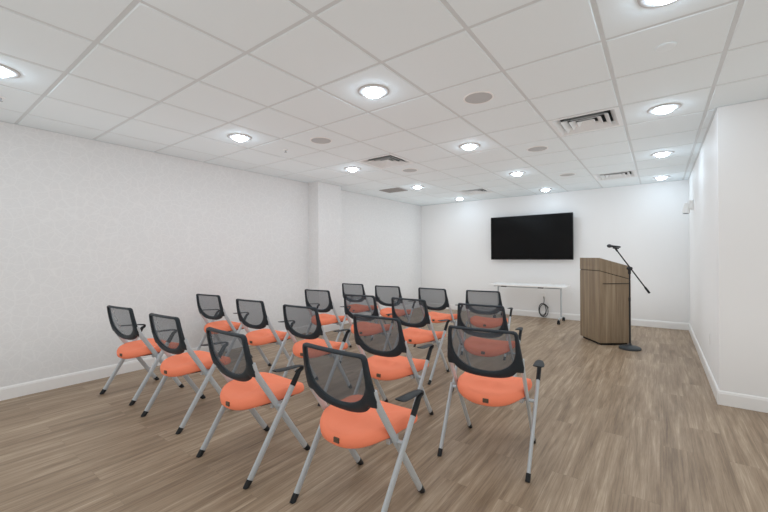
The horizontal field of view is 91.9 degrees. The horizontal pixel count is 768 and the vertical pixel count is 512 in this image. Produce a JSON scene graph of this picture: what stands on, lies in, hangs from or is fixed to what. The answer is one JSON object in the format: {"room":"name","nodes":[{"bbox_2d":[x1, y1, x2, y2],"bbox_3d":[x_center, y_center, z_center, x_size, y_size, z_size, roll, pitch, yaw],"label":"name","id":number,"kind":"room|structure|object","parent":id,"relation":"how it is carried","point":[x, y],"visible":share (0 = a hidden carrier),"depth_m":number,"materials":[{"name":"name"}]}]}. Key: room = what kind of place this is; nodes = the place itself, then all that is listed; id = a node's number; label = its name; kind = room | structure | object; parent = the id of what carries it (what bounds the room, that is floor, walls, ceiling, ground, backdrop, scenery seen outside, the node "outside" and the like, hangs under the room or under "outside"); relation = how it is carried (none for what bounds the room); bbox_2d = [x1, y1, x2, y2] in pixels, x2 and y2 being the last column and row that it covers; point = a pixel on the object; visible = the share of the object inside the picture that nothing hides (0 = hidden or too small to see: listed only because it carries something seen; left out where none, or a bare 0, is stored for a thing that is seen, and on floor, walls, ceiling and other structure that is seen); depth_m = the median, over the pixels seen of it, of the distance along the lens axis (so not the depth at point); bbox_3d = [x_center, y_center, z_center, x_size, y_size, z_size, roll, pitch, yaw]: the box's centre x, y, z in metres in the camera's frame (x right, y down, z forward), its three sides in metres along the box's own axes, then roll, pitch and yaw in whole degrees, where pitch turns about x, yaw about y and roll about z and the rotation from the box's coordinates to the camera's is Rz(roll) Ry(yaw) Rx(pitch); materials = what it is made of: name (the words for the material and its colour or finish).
{"room":"community hall","nodes":[
{"label":"community hall","id":0,"kind":"room"},
{"bbox_2d":[0,122,421,386],"bbox_3d":[-2.161,0.007,5.529,0.150,2.664,10.617,0,0,37],"label":"wall","id":1,"kind":"structure","parent":0,"point":[87,226],"depth_m":4.41,"materials":[{"name":"paint"}]},
{"bbox_2d":[0,311,380,400],"bbox_3d":[-1.985,1.277,5.406,0.266,0.122,10.317,0,0,37],"label":"baseboard","id":2,"kind":"structure","parent":1,"relation":"attached to","point":[22,389],"depth_m":3.92,"materials":[{"name":"white"}]},
{"bbox_2d":[308,181,341,325],"bbox_3d":[-1.056,0.009,6.685,0.252,2.644,0.570,0,0,37],"label":"wall column","id":3,"kind":"structure","parent":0,"point":[324,199],"depth_m":6.53,"materials":[{"name":"paint"}]},
{"bbox_2d":[0,0,767,205],"bbox_3d":[1.568,-1.303,2.762,9.230,0.007,10.395,0,0,37],"label":"ceiling","id":4,"kind":"structure","parent":0,"point":[310,51],"depth_m":2.73,"materials":[{"name":"tile"}]},
{"bbox_2d":[0,64,20,77],"bbox_3d":[-2.639,-1.251,2.523,0.248,0.038,0.248,0,0,37],"label":"recessed light","id":5,"kind":"object","parent":4,"relation":"in","point":[5,71],"visible":1,"depth_m":2.54,"materials":[{"name":"grey plastic"}]},
{"bbox_2d":[227,133,251,141],"bbox_3d":[-1.551,-1.259,3.993,0.248,0.038,0.248,0,0,37],"label":"recessed light","id":6,"kind":"object","parent":4,"relation":"in","point":[235,136],"visible":1,"depth_m":3.95,"materials":[{"name":"grey"}]},
{"bbox_2d":[310,137,331,143],"bbox_3d":[-0.699,-1.279,4.120,0.244,0.010,0.244,0,0,37],"label":"ceiling speaker","id":7,"kind":"object","parent":4,"relation":"attached to","point":[319,140],"visible":1,"depth_m":4.10,"materials":[{"name":"grey"}]},
{"bbox_2d":[344,167,360,171],"bbox_3d":[-0.463,-1.267,5.463,0.248,0.038,0.248,0,0,37],"label":"recessed light","id":8,"kind":"object","parent":4,"relation":"in","point":[352,169],"visible":1,"depth_m":5.42,"materials":[{"name":"grey glass"}]},
{"bbox_2d":[358,84,388,97],"bbox_3d":[-0.081,-1.269,2.905,0.248,0.038,0.248,0,0,37],"label":"recessed light","id":9,"kind":"object","parent":4,"relation":"in","point":[370,90],"visible":1,"depth_m":2.86,"materials":[{"name":"grey"}]},
{"bbox_2d":[0,0,767,203],"bbox_3d":[1.568,-1.321,2.762,9.252,0.032,10.417,0,0,37],"label":"ceiling grid","id":10,"kind":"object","parent":4,"relation":"attached to","point":[133,3],"depth_m":2.64,"materials":[{"name":"silver metal"}]},
{"bbox_2d":[357,154,414,168],"bbox_3d":[0.026,-1.359,5.100,0.585,0.141,0.585,0,0,37],"label":"ceiling vent","id":11,"kind":"object","parent":4,"relation":"in","point":[388,160],"visible":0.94,"depth_m":5.16,"materials":[{"name":"white metal"}]},
{"bbox_2d":[379,188,407,192],"bbox_3d":[0.188,-1.286,7.275,0.458,0.010,0.358,0,0,37],"label":"ceiling vent","id":12,"kind":"object","parent":4,"relation":"in","point":[391,190],"visible":1,"depth_m":7.27,"materials":[{"name":"grey metal"}]},
{"bbox_2d":[402,168,417,171],"bbox_3d":[0.389,-1.288,5.590,0.244,0.010,0.244,0,0,37],"label":"ceiling speaker","id":13,"kind":"object","parent":4,"relation":"attached to","point":[406,169],"visible":1,"depth_m":5.57,"materials":[{"name":"grey plastic"}]},
{"bbox_2d":[403,169,416,171],"bbox_3d":[0.390,-1.285,5.590,0.216,0.004,0.216,0,0,37],"label":"grille","id":14,"kind":"object","parent":13,"relation":"attached to","point":[404,170],"depth_m":5.57,"materials":[{"name":"grey"}]},
{"bbox_2d":[411,185,423,188],"bbox_3d":[0.625,-1.275,6.933,0.248,0.038,0.248,0,0,37],"label":"recessed light","id":15,"kind":"object","parent":4,"relation":"in","point":[416,186],"visible":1,"depth_m":6.88,"materials":[{"name":"grey glass"}]},
{"bbox_2d":[459,143,479,149],"bbox_3d":[1.007,-1.277,4.375,0.248,0.038,0.248,0,0,37],"label":"recessed light","id":16,"kind":"object","parent":4,"relation":"in","point":[467,146],"visible":1,"depth_m":4.33,"materials":[{"name":"grey plastic"}]},
{"bbox_2d":[455,188,491,194],"bbox_3d":[1.840,-1.373,7.550,0.585,0.141,0.585,0,0,37],"label":"ceiling vent","id":17,"kind":"object","parent":4,"relation":"in","point":[479,190],"visible":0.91,"depth_m":7.62,"materials":[{"name":"white metal"}]},
{"bbox_2d":[463,91,493,103],"bbox_3d":[0.771,-1.289,3.032,0.244,0.010,0.244,0,0,37],"label":"ceiling speaker","id":18,"kind":"object","parent":4,"relation":"attached to","point":[478,97],"visible":1,"depth_m":3.01,"materials":[{"name":"white plastic"}]},
{"bbox_2d":[509,171,525,175],"bbox_3d":[2.095,-1.285,5.844,0.248,0.038,0.248,0,0,37],"label":"recessed light","id":19,"kind":"object","parent":4,"relation":"in","point":[518,173],"visible":1,"depth_m":5.79,"materials":[{"name":"grey glass"}]},
{"bbox_2d":[527,146,547,151],"bbox_3d":[1.859,-1.297,4.502,0.244,0.010,0.244,0,0,37],"label":"ceiling speaker","id":20,"kind":"object","parent":4,"relation":"attached to","point":[534,148],"visible":1,"depth_m":4.47,"materials":[{"name":"grey plastic"}]},
{"bbox_2d":[539,188,551,191],"bbox_3d":[3.183,-1.293,7.314,0.248,0.038,0.248,0,0,37],"label":"recessed light","id":21,"kind":"object","parent":4,"relation":"in","point":[544,189],"visible":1,"depth_m":7.27,"materials":[{"name":"grey"}]},
{"bbox_2d":[559,173,575,176],"bbox_3d":[2.947,-1.305,5.972,0.244,0.010,0.244,0,0,37],"label":"ceiling speaker","id":22,"kind":"object","parent":4,"relation":"attached to","point":[564,174],"visible":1,"depth_m":5.94,"materials":[{"name":"grey plastic"}]},
{"bbox_2d":[547,106,623,136],"bbox_3d":[1.986,-1.372,3.649,0.585,0.141,0.585,0,0,37],"label":"ceiling vent","id":23,"kind":"object","parent":4,"relation":"in","point":[609,117],"visible":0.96,"depth_m":3.70,"materials":[{"name":"white metal"}]},
{"bbox_2d":[593,170,637,180],"bbox_3d":[3.800,-1.385,6.099,0.585,0.141,0.585,0,0,37],"label":"ceiling vent","id":24,"kind":"object","parent":4,"relation":"in","point":[632,173],"visible":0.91,"depth_m":6.16,"materials":[{"name":"white metal"}]},
{"bbox_2d":[637,0,678,7],"bbox_3d":[1.389,-1.278,1.817,0.248,0.038,0.248,0,0,37],"label":"recessed light","id":25,"kind":"object","parent":4,"relation":"in","point":[643,3],"visible":1,"depth_m":1.89,"materials":[{"name":"grey plastic"}]},
{"bbox_2d":[653,176,670,179],"bbox_3d":[4.653,-1.303,6.226,0.248,0.038,0.248,0,0,37],"label":"recessed light","id":26,"kind":"object","parent":4,"relation":"in","point":[657,177],"visible":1,"depth_m":6.18,"materials":[{"name":"grey"}]},
{"bbox_2d":[651,151,674,156],"bbox_3d":[3.565,-1.295,4.756,0.248,0.038,0.248,0,0,37],"label":"recessed light","id":27,"kind":"object","parent":4,"relation":"in","point":[662,153],"visible":1,"depth_m":4.71,"materials":[{"name":"grey"}]},
{"bbox_2d":[647,103,681,113],"bbox_3d":[2.477,-1.286,3.287,0.248,0.038,0.248,0,0,37],"label":"recessed light","id":28,"kind":"object","parent":4,"relation":"in","point":[668,107],"visible":1,"depth_m":3.25,"materials":[{"name":"grey"}]},
{"bbox_2d":[655,42,676,51],"bbox_3d":[1.751,-1.296,2.307,0.110,0.008,0.110,0,0,37],"label":"sprinkler","id":29,"kind":"object","parent":4,"relation":"attached to","point":[666,46],"visible":1,"depth_m":2.30,"materials":[{"name":"plastic"}]},
{"bbox_2d":[0,309,767,511],"bbox_3d":[1.586,1.365,2.763,9.452,0.100,10.617,0,0,37],"label":"floor","id":30,"kind":"structure","parent":0,"point":[617,430],"depth_m":2.58,"materials":[{"name":"brown wood"}]},
{"bbox_2d":[100,305,183,405],"bbox_3d":[-2.384,0.909,3.695,0.687,0.866,0.549,0,0,31],"label":"chair","id":31,"kind":"object","parent":30,"relation":"on","point":[122,320],"visible":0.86,"depth_m":3.53,"materials":[{"name":"orange fabric"}]},
{"bbox_2d":[140,313,221,434],"bbox_3d":[-1.622,0.904,3.146,0.640,0.866,0.549,0,0,34],"label":"chair","id":32,"kind":"object","parent":30,"relation":"on","point":[167,332],"visible":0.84,"depth_m":3.00,"materials":[{"name":"orange fabric"}]},
{"bbox_2d":[196,294,252,356],"bbox_3d":[-2.071,0.906,4.790,0.687,0.866,0.549,0,0,30],"label":"chair","id":33,"kind":"object","parent":30,"relation":"on","point":[209,306],"visible":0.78,"depth_m":4.64,"materials":[{"name":"fabric"}]},
{"bbox_2d":[196,327,310,489],"bbox_3d":[-0.840,0.899,2.487,0.640,0.866,0.549,0,0,38],"label":"chair","id":34,"kind":"object","parent":30,"relation":"on","point":[250,388],"visible":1,"depth_m":2.35,"materials":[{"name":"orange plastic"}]},
{"bbox_2d":[236,299,296,372],"bbox_3d":[-1.306,0.901,4.165,0.640,0.866,0.549,0,0,33],"label":"chair","id":35,"kind":"object","parent":30,"relation":"on","point":[251,313],"visible":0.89,"depth_m":4.01,"materials":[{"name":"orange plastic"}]},
{"bbox_2d":[283,304,349,405],"bbox_3d":[-0.647,0.897,3.651,0.640,0.866,0.549,0,0,34],"label":"chair","id":36,"kind":"object","parent":30,"relation":"on","point":[303,322],"visible":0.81,"depth_m":3.52,"materials":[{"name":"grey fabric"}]},
{"bbox_2d":[304,289,351,346],"bbox_3d":[-0.810,0.897,5.318,0.687,0.866,0.549,0,0,32],"label":"chair","id":37,"kind":"object","parent":30,"relation":"on","point":[320,299],"visible":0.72,"depth_m":5.14,"materials":[{"name":"black fabric"}]},
{"bbox_2d":[290,342,424,511],"bbox_3d":[-0.102,0.894,2.021,0.640,0.866,0.549,0,0,38],"label":"chair","id":38,"kind":"object","parent":30,"relation":"on","point":[356,417],"visible":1,"depth_m":1.89,"materials":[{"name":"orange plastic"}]},
{"bbox_2d":[338,283,377,332],"bbox_3d":[-0.408,0.894,6.425,0.687,0.866,0.549,0,0,33],"label":"chair","id":39,"kind":"object","parent":30,"relation":"on","point":[347,288],"visible":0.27,"depth_m":6.24,"materials":[{"name":"black fabric"}]},
{"bbox_2d":[342,294,391,350],"bbox_3d":[-0.164,0.893,4.609,0.640,0.866,0.549,0,0,31],"label":"chair","id":40,"kind":"object","parent":30,"relation":"on","point":[353,304],"visible":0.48,"depth_m":4.45,"materials":[{"name":"black fabric"}]},
{"bbox_2d":[375,285,407,327],"bbox_3d":[0.187,0.890,5.894,0.640,0.866,0.549,0,0,32],"label":"chair","id":41,"kind":"object","parent":30,"relation":"on","point":[383,294],"visible":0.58,"depth_m":5.76,"materials":[{"name":"black fabric"}]},
{"bbox_2d":[353,314,433,437],"bbox_3d":[0.086,0.892,3.023,0.640,0.866,0.549,0,0,35],"label":"chair","id":42,"kind":"object","parent":30,"relation":"on","point":[383,337],"visible":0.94,"depth_m":2.88,"materials":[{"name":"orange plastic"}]},
{"bbox_2d":[391,297,449,384],"bbox_3d":[0.417,0.889,4.179,0.640,0.866,0.549,0,0,38],"label":"chair","id":43,"kind":"object","parent":30,"relation":"on","point":[412,313],"visible":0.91,"depth_m":4.03,"materials":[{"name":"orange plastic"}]},
{"bbox_2d":[413,287,456,346],"bbox_3d":[0.833,0.886,5.423,0.640,0.866,0.549,0,0,38],"label":"chair","id":44,"kind":"object","parent":30,"relation":"on","point":[435,298],"visible":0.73,"depth_m":5.26,"materials":[{"name":"grey fabric"}]},
{"bbox_2d":[452,303,522,390],"bbox_3d":[1.045,0.885,3.666,0.640,0.866,0.549,0,0,32],"label":"chair","id":45,"kind":"object","parent":30,"relation":"on","point":[493,317],"visible":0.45,"depth_m":3.49,"materials":[{"name":"black fabric"}]},
{"bbox_2d":[465,290,512,329],"bbox_3d":[1.421,0.882,5.025,0.640,0.866,0.549,0,0,30],"label":"chair","id":46,"kind":"object","parent":30,"relation":"on","point":[472,296],"visible":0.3,"depth_m":4.85,"materials":[{"name":"black fabric"}]},
{"bbox_2d":[437,325,544,482],"bbox_3d":[0.753,0.888,2.523,0.640,0.866,0.549,0,0,31],"label":"chair","id":47,"kind":"object","parent":30,"relation":"on","point":[489,359],"visible":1,"depth_m":2.38,"materials":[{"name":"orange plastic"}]},
{"bbox_2d":[489,282,569,324],"bbox_3d":[2.955,0.938,7.609,1.456,0.730,0.570,0,0,37],"label":"folding table","id":48,"kind":"object","parent":30,"relation":"on","point":[498,284],"visible":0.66,"depth_m":7.40,"materials":[{"name":"white laminate"}]},
{"bbox_2d":[580,258,630,344],"bbox_3d":[3.368,0.664,5.678,0.450,1.275,0.554,0,0,1],"label":"lectern","id":49,"kind":"object","parent":30,"relation":"on","point":[604,284],"visible":0.96,"depth_m":5.41,"materials":[{"name":"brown wood"}]},
{"bbox_2d":[613,247,649,350],"bbox_3d":[3.465,0.589,5.195,0.424,1.423,0.319,0,0,37],"label":"microphone stand","id":50,"kind":"object","parent":30,"relation":"on","point":[628,347],"visible":1,"depth_m":5.18,"materials":[{"name":"grey metal"}]},
{"bbox_2d":[607,244,620,247],"bbox_3d":[3.213,-0.140,5.200,0.186,0.053,0.051,0,0,-5],"label":"microphone","id":51,"kind":"object","parent":50,"relation":"attached to","point":[608,245],"visible":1,"depth_m":5.18,"materials":[{"name":"black metal"}]},
{"bbox_2d":[421,180,689,322],"bbox_3d":[3.233,-0.031,8.048,5.525,2.664,0.150,0,0,37],"label":"wall","id":52,"kind":"structure","parent":0,"point":[648,222],"depth_m":7.47,"materials":[{"name":"white paint"}]},
{"bbox_2d":[491,212,573,259],"bbox_3d":[3.129,-0.392,7.944,1.680,0.952,0.138,0,0,37],"label":"television","id":53,"kind":"object","parent":52,"relation":"attached to","point":[541,236],"visible":1,"depth_m":7.84,"materials":[{"name":"black glass"}]},
{"bbox_2d":[538,292,547,316],"bbox_3d":[3.364,1.026,7.819,0.217,0.522,0.072,0,0,37],"label":"coiled cable","id":54,"kind":"object","parent":52,"relation":"attached to","point":[543,293],"visible":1,"depth_m":7.83,"materials":[{"name":"black plastic"}]},
{"bbox_2d":[446,304,688,329],"bbox_3d":[3.132,1.241,8.027,5.375,0.122,0.014,0,0,37],"label":"baseboard","id":55,"kind":"structure","parent":52,"relation":"attached to","point":[635,322],"depth_m":7.46,"materials":[{"name":"white paint"}]},
{"bbox_2d":[689,99,767,397],"bbox_3d":[5.635,-0.036,3.728,3.777,2.644,3.935,0,0,37],"label":"wall","id":56,"kind":"structure","parent":0,"point":[728,180],"depth_m":3.21,"materials":[{"name":"white paint"}]},
{"bbox_2d":[0,98,767,205],"bbox_3d":[1.568,-1.307,2.762,9.152,0.024,10.317,0,0,37],"label":"trim","id":57,"kind":"structure","parent":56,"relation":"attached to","point":[715,109],"depth_m":4.53,"materials":[{"name":"silver metal"}]},
{"bbox_2d":[682,200,692,213],"bbox_3d":[4.655,-0.744,5.695,0.131,0.198,0.140,0,0,37],"label":"wall fixture","id":58,"kind":"object","parent":56,"relation":"attached to","point":[687,207],"visible":0.99,"depth_m":5.65,"materials":[{"name":"white plastic"}]},
{"bbox_2d":[689,323,767,412],"bbox_3d":[5.634,1.226,3.727,3.791,0.122,3.949,0,0,37],"label":"baseboard","id":59,"kind":"structure","parent":56,"relation":"attached to","point":[750,402],"depth_m":3.22,"materials":[{"name":"white"}]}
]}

